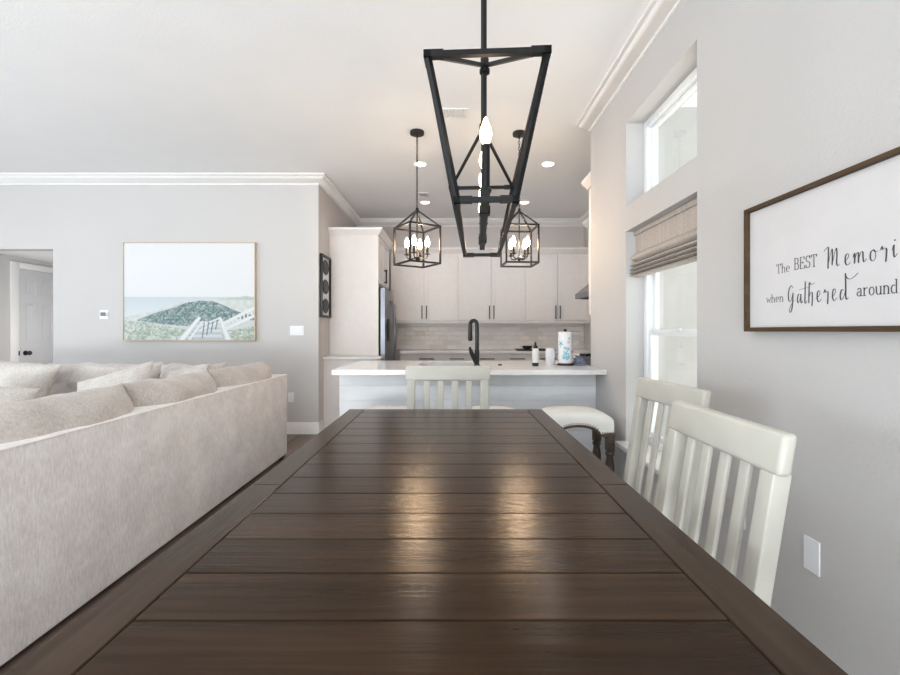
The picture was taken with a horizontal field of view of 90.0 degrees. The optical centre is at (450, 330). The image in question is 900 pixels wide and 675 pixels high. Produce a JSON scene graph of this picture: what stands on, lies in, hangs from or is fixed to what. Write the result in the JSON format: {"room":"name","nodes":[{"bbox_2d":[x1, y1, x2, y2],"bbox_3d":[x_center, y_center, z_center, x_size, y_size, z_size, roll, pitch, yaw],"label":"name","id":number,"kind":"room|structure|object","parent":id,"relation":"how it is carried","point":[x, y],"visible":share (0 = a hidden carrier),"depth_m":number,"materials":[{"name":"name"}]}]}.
{"room":"dining room","nodes":[
{"label":"dining room","id":0,"kind":"room"},
{"bbox_2d":[0,254,52,360],"bbox_3d":[-5.725,0.125,6.775,0.150,2.190,2.650,0,0,0],"label":"wall","id":1,"kind":"structure","parent":0,"point":[5,260],"depth_m":5.72,"materials":[{"name":"paint"}]},
{"bbox_2d":[10,261,52,364],"bbox_3d":[-5.603,0.163,6.135,0.098,2.115,0.750,0,0,0],"label":"door","id":2,"kind":"structure","parent":1,"relation":"in","point":[31,286],"depth_m":6.03,"materials":[{"name":"white wood"}]},
{"bbox_2d":[0,251,52,262],"bbox_3d":[-5.090,-1.010,6.775,1.420,0.080,2.650,0,0,0],"label":"ceiling","id":3,"kind":"structure","parent":0,"point":[47,256],"depth_m":5.71,"materials":[{"name":"paint"}]},
{"bbox_2d":[0,434,316,674],"bbox_3d":[-2.400,1.270,2.500,9.600,0.100,11.400,0,0,0],"label":"floor","id":4,"kind":"structure","parent":0,"point":[294,441],"depth_m":2.26,"materials":[{"name":"brown wood"}]},
{"bbox_2d":[0,361,286,665],"bbox_3d":[-3.269,0.749,2.460,3.362,0.943,3.820,0,0,0],"label":"sectional sofa","id":5,"kind":"object","parent":4,"relation":"on","point":[94,482],"visible":0.92,"depth_m":2.14,"materials":[{"name":"beige fabric"}]},
{"bbox_2d":[0,387,39,402],"bbox_3d":[-3.229,0.570,3.098,0.516,0.403,0.304,0,0,-13],"label":"throw pillow","id":6,"kind":"object","parent":5,"relation":"on","point":[7,394],"visible":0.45,"depth_m":3.19,"materials":[{"name":"beige fabric"}]},
{"bbox_2d":[0,359,60,398],"bbox_3d":[-3.570,0.506,3.661,0.678,0.567,0.306,0,0,0],"label":"throw pillow","id":7,"kind":"object","parent":5,"relation":"on","point":[12,374],"visible":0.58,"depth_m":3.63,"materials":[{"name":"beige fabric"}]},
{"bbox_2d":[0,383,133,443],"bbox_3d":[-1.784,0.536,2.010,0.382,0.503,0.913,0,0,0],"label":"cushion","id":8,"kind":"object","parent":5,"relation":"on","point":[102,415],"depth_m":1.97,"materials":[{"name":"beige fabric"}]},
{"bbox_2d":[47,362,163,395],"bbox_3d":[-3.130,0.534,4.026,1.061,0.508,0.383,0,0,0],"label":"cushion","id":9,"kind":"object","parent":5,"relation":"on","point":[66,380],"depth_m":3.94,"materials":[{"name":"beige fabric"}]},
{"bbox_2d":[77,361,152,390],"bbox_3d":[-2.660,0.520,3.560,0.687,0.550,0.284,0,0,-9],"label":"throw pillow","id":10,"kind":"object","parent":5,"relation":"on","point":[142,371],"visible":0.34,"depth_m":3.55,"materials":[{"name":"beige fabric"}]},
{"bbox_2d":[122,370,216,406],"bbox_3d":[-1.789,0.535,2.895,0.392,0.502,0.864,0,0,0],"label":"cushion","id":11,"kind":"object","parent":5,"relation":"on","point":[198,389],"depth_m":2.70,"materials":[{"name":"beige fabric"}]},
{"bbox_2d":[166,364,209,377],"bbox_3d":[-2.200,0.512,3.711,0.434,0.478,0.274,0,0,0],"label":"throw pillow","id":12,"kind":"object","parent":5,"relation":"on","point":[200,368],"visible":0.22,"depth_m":3.73,"materials":[{"name":"beige fabric"}]},
{"bbox_2d":[159,362,226,378],"bbox_3d":[-2.330,0.535,4.032,0.589,0.510,0.380,0,0,0],"label":"cushion","id":13,"kind":"object","parent":5,"relation":"on","point":[163,369],"depth_m":4.01,"materials":[{"name":"beige fabric"}]},
{"bbox_2d":[208,361,271,386],"bbox_3d":[-1.793,0.537,3.830,0.398,0.501,0.973,0,0,0],"label":"cushion","id":14,"kind":"object","parent":5,"relation":"on","point":[257,374],"depth_m":3.63,"materials":[{"name":"beige fabric"}]},
{"bbox_2d":[323,356,383,428],"bbox_3d":[-1.214,0.770,5.644,0.708,0.900,0.287,0,0,0],"label":"wall","id":15,"kind":"structure","parent":4,"relation":"on","point":[331,385],"depth_m":5.53,"materials":[{"name":"grey paint"}]},
{"bbox_2d":[328,227,392,355],"bbox_3d":[-1.224,-0.052,6.277,0.687,2.545,1.085,0,0,0],"label":"tall cabinet","id":16,"kind":"object","parent":4,"relation":"on","point":[359,256],"visible":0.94,"depth_m":5.79,"materials":[{"name":"white wood"}]},
{"bbox_2d":[379,288,396,360],"bbox_3d":[-1.159,0.320,6.315,0.783,1.760,0.910,0,0,0],"label":"refrigerator","id":17,"kind":"object","parent":4,"relation":"on","point":[387,310],"visible":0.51,"depth_m":6.03,"materials":[{"name":"metal"}]},
{"bbox_2d":[362,406,415,408],"bbox_3d":[-0.460,0.886,3.220,0.510,0.668,0.348,0,0,0],"label":"bar stool","id":18,"kind":"object","parent":4,"relation":"on","point":[370,407],"visible":0.02,"depth_m":3.25,"materials":[{"name":"white fabric"}]},
{"bbox_2d":[400,354,411,360],"bbox_3d":[-0.683,0.781,7.080,0.183,0.878,0.716,0,0,0],"label":"base cabinet","id":19,"kind":"object","parent":4,"relation":"on","point":[403,357],"visible":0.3,"depth_m":6.77,"materials":[{"name":"white wood"}]},
{"bbox_2d":[6,409,847,674],"bbox_3d":[-0.032,0.840,1.473,1.132,0.760,2.354,0,0,0],"label":"dining table","id":20,"kind":"object","parent":4,"relation":"on","point":[391,541],"visible":1,"depth_m":0.82,"materials":[{"name":"brown wood"}]},
{"bbox_2d":[412,354,441,360],"bbox_3d":[-0.365,0.781,7.080,0.454,0.878,0.716,0,0,0],"label":"base cabinet","id":21,"kind":"object","parent":4,"relation":"on","point":[415,357],"visible":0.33,"depth_m":6.77,"materials":[{"name":"white wood"}]},
{"bbox_2d":[399,349,590,353],"bbox_3d":[0.707,0.321,7.084,2.963,0.038,0.708,0,0,0],"label":"countertop","id":22,"kind":"structure","parent":21,"relation":"on","point":[405,351],"depth_m":6.73,"materials":[{"name":"white stone"}]},
{"bbox_2d":[514,346,545,350],"bbox_3d":[1.235,0.266,6.970,0.470,0.072,0.260,0,0,0],"label":"serving tray","id":23,"kind":"object","parent":22,"relation":"on","point":[524,348],"visible":0.87,"depth_m":6.88,"materials":[{"name":"black metal"}]},
{"bbox_2d":[405,366,489,408],"bbox_3d":[-0.020,0.723,2.650,0.545,0.999,0.541,0,0,0],"label":"dining chair","id":24,"kind":"object","parent":4,"relation":"on","point":[413,374],"visible":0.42,"depth_m":2.88,"materials":[{"name":"beige paint"}]},
{"bbox_2d":[442,354,471,360],"bbox_3d":[0.088,0.781,7.080,0.454,0.878,0.716,0,0,0],"label":"base cabinet","id":25,"kind":"object","parent":4,"relation":"on","point":[445,357],"visible":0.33,"depth_m":6.77,"materials":[{"name":"white wood"}]},
{"bbox_2d":[339,375,595,451],"bbox_3d":[0.137,0.781,4.117,2.143,0.878,0.765,0,0,0],"label":"base cabinet","id":26,"kind":"object","parent":4,"relation":"on","point":[526,392],"visible":0.23,"depth_m":3.75,"materials":[{"name":"white wood"}]},
{"bbox_2d":[332,361,606,374],"bbox_3d":[0.141,0.411,4.044,2.132,0.218,1.112,0,0,0],"label":"countertop","id":27,"kind":"structure","parent":26,"relation":"on","point":[360,367],"depth_m":3.62,"materials":[{"name":"white stone"}]},
{"bbox_2d":[468,319,479,365],"bbox_3d":[0.197,0.098,3.863,0.102,0.408,0.123,0,0,0],"label":"kitchen faucet","id":28,"kind":"object","parent":27,"relation":"on","point":[474,355],"visible":0.97,"depth_m":3.81,"materials":[{"name":"black metal"}]},
{"bbox_2d":[532,342,538,365],"bbox_3d":[0.728,0.198,3.880,0.056,0.208,0.056,0,0,0],"label":"soap bottle","id":29,"kind":"object","parent":27,"relation":"on","point":[535,351],"visible":0.98,"depth_m":3.86,"materials":[{"name":"white plastic"}]},
{"bbox_2d":[545,348,554,364],"bbox_3d":[0.887,0.227,4.028,0.087,0.150,0.099,0,0,0],"label":"canister","id":30,"kind":"object","parent":27,"relation":"on","point":[550,353],"visible":0.98,"depth_m":3.99,"materials":[{"name":"ceramic"}]},
{"bbox_2d":[557,329,573,365],"bbox_3d":[1.010,0.142,3.980,0.144,0.320,0.144,0,0,0],"label":"paper towel holder","id":31,"kind":"object","parent":27,"relation":"on","point":[564,338],"visible":1,"depth_m":3.93,"materials":[{"name":"white paper"}]},
{"bbox_2d":[573,357,586,365],"bbox_3d":[1.135,0.269,3.990,0.100,0.067,0.140,0,0,0],"label":"cloth","id":32,"kind":"object","parent":27,"relation":"on","point":[578,361],"visible":0.93,"depth_m":3.94,"materials":[{"name":"blue fabric"}]},
{"bbox_2d":[472,354,501,360],"bbox_3d":[0.542,0.781,7.080,0.454,0.878,0.716,0,0,0],"label":"base cabinet","id":33,"kind":"object","parent":4,"relation":"on","point":[482,357],"visible":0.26,"depth_m":6.77,"materials":[{"name":"white wood"}]},
{"bbox_2d":[461,406,513,408],"bbox_3d":[0.270,0.886,3.220,0.510,0.668,0.348,0,0,0],"label":"bar stool","id":34,"kind":"object","parent":4,"relation":"on","point":[473,407],"visible":0.02,"depth_m":3.26,"materials":[{"name":"white fabric"}]},
{"bbox_2d":[502,354,531,360],"bbox_3d":[0.995,0.781,7.080,0.454,0.878,0.716,0,0,0],"label":"base cabinet","id":35,"kind":"object","parent":4,"relation":"on","point":[505,357],"visible":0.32,"depth_m":6.77,"materials":[{"name":"white wood"}]},
{"bbox_2d":[539,354,556,360],"bbox_3d":[1.449,0.781,7.080,0.454,0.878,0.716,0,0,0],"label":"base cabinet","id":36,"kind":"object","parent":4,"relation":"on","point":[541,356],"visible":0.07,"depth_m":6.77,"materials":[{"name":"white wood"}]},
{"bbox_2d":[555,351,590,360],"bbox_3d":[1.879,0.761,6.168,0.637,0.918,1.115,0,0,0],"label":"base cabinet","id":37,"kind":"object","parent":4,"relation":"on","point":[574,353],"visible":0.15,"depth_m":6.32,"materials":[{"name":"white wood"}]},
{"bbox_2d":[541,406,615,471],"bbox_3d":[0.865,0.886,3.220,0.510,0.668,0.348,0,0,0],"label":"bar stool","id":38,"kind":"object","parent":4,"relation":"on","point":[601,424],"visible":0.59,"depth_m":3.06,"materials":[{"name":"fabric"}]},
{"bbox_2d":[541,406,613,433],"bbox_3d":[0.865,0.626,3.220,0.500,0.148,0.340,0,0,0],"label":"cushion","id":39,"kind":"object","parent":38,"relation":"on","point":[567,417],"depth_m":3.06,"materials":[{"name":"fabric"}]},
{"bbox_2d":[575,354,590,365],"bbox_3d":[1.869,0.749,5.230,0.657,0.942,0.740,0,0,0],"label":"stove","id":40,"kind":"object","parent":4,"relation":"on","point":[587,357],"visible":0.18,"depth_m":5.17,"materials":[{"name":"silver metal"}]},
{"bbox_2d":[575,355,590,359],"bbox_3d":[1.869,0.311,5.230,0.657,0.018,0.740,0,0,0],"label":"cooktop","id":41,"kind":"object","parent":40,"relation":"in","point":[586,357],"depth_m":5.28,"materials":[{"name":"silver metal"}]},
{"bbox_2d":[583,358,590,365],"bbox_3d":[1.869,0.770,5.230,0.657,0.900,0.740,0,0,0],"label":"oven","id":42,"kind":"object","parent":40,"relation":"in","point":[588,360],"depth_m":5.07,"materials":[{"name":"silver metal"}]},
{"bbox_2d":[623,377,710,534],"bbox_3d":[0.693,0.723,1.919,0.541,0.999,0.500,0,0,-5],"label":"dining chair","id":43,"kind":"object","parent":4,"relation":"on","point":[664,393],"visible":0.2,"depth_m":1.98,"materials":[{"name":"beige paint"}]},
{"bbox_2d":[656,400,796,605],"bbox_3d":[0.484,0.723,1.224,0.541,0.999,0.500,0,0,0],"label":"dining chair","id":44,"kind":"object","parent":4,"relation":"on","point":[772,450],"visible":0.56,"depth_m":1.11,"materials":[{"name":"beige paint"}]},
{"bbox_2d":[0,185,320,421],"bbox_3d":[-4.285,-0.310,5.390,5.430,3.060,0.120,0,0,0],"label":"wall","id":45,"kind":"structure","parent":0,"point":[86,228],"depth_m":5.33,"materials":[{"name":"paint"}]},
{"bbox_2d":[100,310,108,318],"bbox_3d":[-4.105,-0.195,5.319,0.105,0.105,0.021,0,0,0],"label":"thermostat","id":46,"kind":"object","parent":45,"relation":"attached to","point":[104,314],"visible":1,"depth_m":5.33,"materials":[{"name":"white plastic"}]},
{"bbox_2d":[123,242,256,340],"bbox_3d":[-3.079,-0.465,5.307,1.553,1.154,0.044,0,0,0],"label":"picture","id":47,"kind":"object","parent":45,"relation":"attached to","point":[173,291],"visible":1,"depth_m":5.29,"materials":[{"name":"multicoloured paper"}]},
{"bbox_2d":[288,392,293,401],"bbox_3d":[-1.896,0.785,5.325,0.070,0.114,0.008,0,0,0],"label":"wall outlet","id":48,"kind":"object","parent":45,"relation":"attached to","point":[290,394],"visible":1,"depth_m":5.33,"materials":[{"name":"white plastic"}]},
{"bbox_2d":[290,326,303,334],"bbox_3d":[-1.825,-0.005,5.325,0.165,0.114,0.008,0,0,0],"label":"light switch","id":49,"kind":"object","parent":45,"relation":"attached to","point":[294,330],"visible":1,"depth_m":5.33,"materials":[{"name":"white plastic"}]},
{"bbox_2d":[287,419,323,433],"bbox_3d":[-3.133,1.150,5.407,3.158,0.140,0.186,0,0,0],"label":"baseboard","id":50,"kind":"structure","parent":45,"relation":"attached to","point":[292,427],"depth_m":5.31,"materials":[{"name":"white wood"}]},
{"bbox_2d":[321,188,355,419],"bbox_3d":[-1.630,-0.310,6.450,0.120,3.060,2.000,0,0,0],"label":"wall","id":51,"kind":"structure","parent":0,"point":[332,215],"depth_m":5.67,"materials":[{"name":"paint"}]},
{"bbox_2d":[320,253,330,317],"bbox_3d":[-1.552,-0.547,5.572,0.033,0.765,0.405,0,0,0],"label":"plaque","id":52,"kind":"object","parent":51,"relation":"attached to","point":[325,261],"visible":1,"depth_m":5.54,"materials":[{"name":"black plastic"}]},
{"bbox_2d":[0,0,696,217],"bbox_3d":[-2.400,-1.890,2.500,9.600,0.100,11.400,0,0,0],"label":"ceiling","id":53,"kind":"structure","parent":0,"point":[338,89],"depth_m":3.44,"materials":[{"name":"paint"}]},
{"bbox_2d":[393,128,440,267],"bbox_3d":[-0.313,-1.224,4.150,0.326,1.230,0.326,0,0,-33],"label":"lantern pendant","id":54,"kind":"object","parent":53,"relation":"hanging from","point":[416,132],"visible":1,"depth_m":4.14,"materials":[{"name":"brown metal"}]},
{"bbox_2d":[413,161,427,166],"bbox_3d":[-0.340,-1.837,4.960,0.168,0.006,0.168,0,0,0],"label":"recessed light","id":55,"kind":"object","parent":53,"relation":"in","point":[420,163],"visible":0.86,"depth_m":4.96,"materials":[{"name":"beige plastic"}]},
{"bbox_2d":[417,192,428,196],"bbox_3d":[-0.375,-1.833,6.062,0.150,0.014,0.185,0,0,0],"label":"ceiling vent","id":56,"kind":"object","parent":53,"relation":"in","point":[420,194],"visible":0.92,"depth_m":6.03,"materials":[{"name":"metal"}]},
{"bbox_2d":[419,201,430,203],"bbox_3d":[-0.370,-1.837,6.440,0.168,0.006,0.168,0,0,0],"label":"recessed light","id":57,"kind":"object","parent":53,"relation":"in","point":[421,202],"visible":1,"depth_m":6.42,"materials":[{"name":"beige plastic"}]},
{"bbox_2d":[442,108,468,118],"bbox_3d":[0.030,-1.833,3.800,0.240,0.014,0.180,0,0,0],"label":"ceiling vent","id":58,"kind":"object","parent":53,"relation":"in","point":[449,113],"visible":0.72,"depth_m":3.79,"materials":[{"name":"metal"}]},
{"bbox_2d":[423,0,551,256],"bbox_3d":[0.146,-1.131,2.022,0.389,1.417,1.319,0,0,3],"label":"linear chandelier","id":59,"kind":"object","parent":53,"relation":"hanging from","point":[484,198],"visible":1,"depth_m":1.50,"materials":[{"name":"black metal"}]},
{"bbox_2d":[478,117,491,249],"bbox_3d":[0.146,-0.595,2.022,0.094,0.289,1.000,0,0,0],"label":"bulb","id":60,"kind":"object","parent":59,"relation":"on","point":[485,131],"depth_m":1.55,"materials":[{"name":"white glass"}]},
{"bbox_2d":[500,130,539,267],"bbox_3d":[0.632,-1.224,4.170,0.306,1.230,0.306,0,0,-3],"label":"lantern pendant","id":61,"kind":"object","parent":53,"relation":"hanging from","point":[518,134],"visible":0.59,"depth_m":4.15,"materials":[{"name":"brown metal"}]},
{"bbox_2d":[540,161,555,166],"bbox_3d":[1.070,-1.837,4.960,0.168,0.006,0.168,0,0,0],"label":"recessed light","id":62,"kind":"object","parent":53,"relation":"in","point":[547,163],"visible":1,"depth_m":4.96,"materials":[{"name":"beige plastic"}]},
{"bbox_2d":[382,227,583,360],"bbox_3d":[0.355,-0.310,7.550,4.090,3.060,0.200,0,0,0],"label":"wall","id":63,"kind":"structure","parent":0,"point":[549,236],"depth_m":7.45,"materials":[{"name":"paint"}]},
{"bbox_2d":[390,247,457,322],"bbox_3d":[-0.421,-0.719,7.250,1.067,1.193,0.376,0,0,0],"label":"upper cabinet","id":64,"kind":"object","parent":63,"relation":"attached to","point":[429,294],"visible":0.73,"depth_m":7.11,"materials":[{"name":"white wood"}]},
{"bbox_2d":[396,323,583,348],"bbox_3d":[0.315,0.075,7.444,3.766,0.454,0.012,0,0,0],"label":"backsplash","id":65,"kind":"structure","parent":63,"relation":"attached to","point":[409,335],"depth_m":7.44,"materials":[{"name":"tile"}]},
{"bbox_2d":[458,247,524,322],"bbox_3d":[0.639,-0.719,7.250,1.055,1.193,0.376,0,0,0],"label":"upper cabinet","id":66,"kind":"object","parent":63,"relation":"attached to","point":[488,292],"visible":0.91,"depth_m":7.11,"materials":[{"name":"white wood"}]},
{"bbox_2d":[525,247,589,322],"bbox_3d":[1.681,-0.719,7.250,1.029,1.193,0.376,0,0,0],"label":"upper cabinet","id":67,"kind":"object","parent":63,"relation":"attached to","point":[551,286],"visible":0.91,"depth_m":7.11,"materials":[{"name":"white wood"}]},
{"bbox_2d":[584,226,590,349],"bbox_3d":[2.300,-0.310,5.773,0.200,3.060,3.754,0,0,0],"label":"wall","id":68,"kind":"structure","parent":0,"point":[587,326],"depth_m":7.31,"materials":[{"name":"paint"}]},
{"bbox_2d":[575,284,588,298],"bbox_3d":[1.871,-0.483,5.230,0.652,0.189,0.740,0,0,0],"label":"range hood","id":69,"kind":"object","parent":68,"relation":"attached to","point":[583,293],"visible":0.23,"depth_m":5.37,"materials":[{"name":"silver metal"}]},
{"bbox_2d":[582,217,588,282],"bbox_3d":[1.926,-0.976,5.240,0.542,0.788,0.870,0,0,0],"label":"upper cabinet","id":70,"kind":"object","parent":68,"relation":"attached to","point":[585,223],"visible":0.03,"depth_m":5.60,"materials":[{"name":"white wood"}]},
{"bbox_2d":[591,0,899,674],"bbox_3d":[1.805,-0.310,0.348,1.190,3.060,7.096,0,0,0],"label":"wall","id":71,"kind":"structure","parent":0,"point":[792,94],"depth_m":1.70,"materials":[{"name":"paint"}]},
{"bbox_2d":[0,0,681,226],"bbox_3d":[-2.400,-1.784,2.225,9.200,0.112,10.450,0,0,0],"label":"trim","id":72,"kind":"structure","parent":71,"relation":"attached to","point":[657,13],"depth_m":5.27,"materials":[{"name":"white wood"}]},
{"bbox_2d":[581,171,590,314],"bbox_3d":[1.718,-0.783,4.087,0.961,1.263,0.377,0,0,0],"label":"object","id":73,"kind":"object","parent":71,"relation":"attached to","point":[586,182],"visible":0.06,"depth_m":4.17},
{"bbox_2d":[615,441,682,486],"bbox_3d":[1.236,0.779,2.658,0.192,0.033,0.949,0,0,0],"label":"trim","id":74,"kind":"structure","parent":71,"relation":"attached to","point":[623,445],"depth_m":2.83,"materials":[{"name":"white wood"}]},
{"bbox_2d":[629,198,696,277],"bbox_3d":[1.269,-0.525,2.663,0.082,0.319,0.883,0,0,0],"label":"roman shade","id":75,"kind":"object","parent":71,"relation":"attached to","point":[669,241],"visible":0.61,"depth_m":2.61,"materials":[{"name":"beige fabric"}]},
{"bbox_2d":[644,272,696,462],"bbox_3d":[1.370,0.041,2.663,0.084,1.455,0.899,0,0,0],"label":"window","id":76,"kind":"structure","parent":71,"relation":"in","point":[652,331],"depth_m":3.05,"materials":[{"name":"white plastic"}]},
{"bbox_2d":[644,67,696,192],"bbox_3d":[1.372,-1.149,2.663,0.080,0.573,0.899,0,0,0],"label":"window","id":77,"kind":"structure","parent":71,"relation":"in","point":[688,86],"depth_m":3.00,"materials":[{"name":"white plastic"}]},
{"bbox_2d":[804,534,819,576],"bbox_3d":[1.207,0.750,1.505,0.006,0.112,0.066,0,0,0],"label":"wall outlet","id":78,"kind":"object","parent":71,"relation":"attached to","point":[811,546],"visible":1,"depth_m":1.50,"materials":[{"name":"white plastic"}]},
{"bbox_2d":[744,146,899,331],"bbox_3d":[1.190,-0.240,1.302,0.037,0.485,1.003,0,0,0],"label":"wall sign","id":79,"kind":"object","parent":71,"relation":"attached to","point":[823,254],"visible":1,"depth_m":1.42,"materials":[{"name":"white wood"}]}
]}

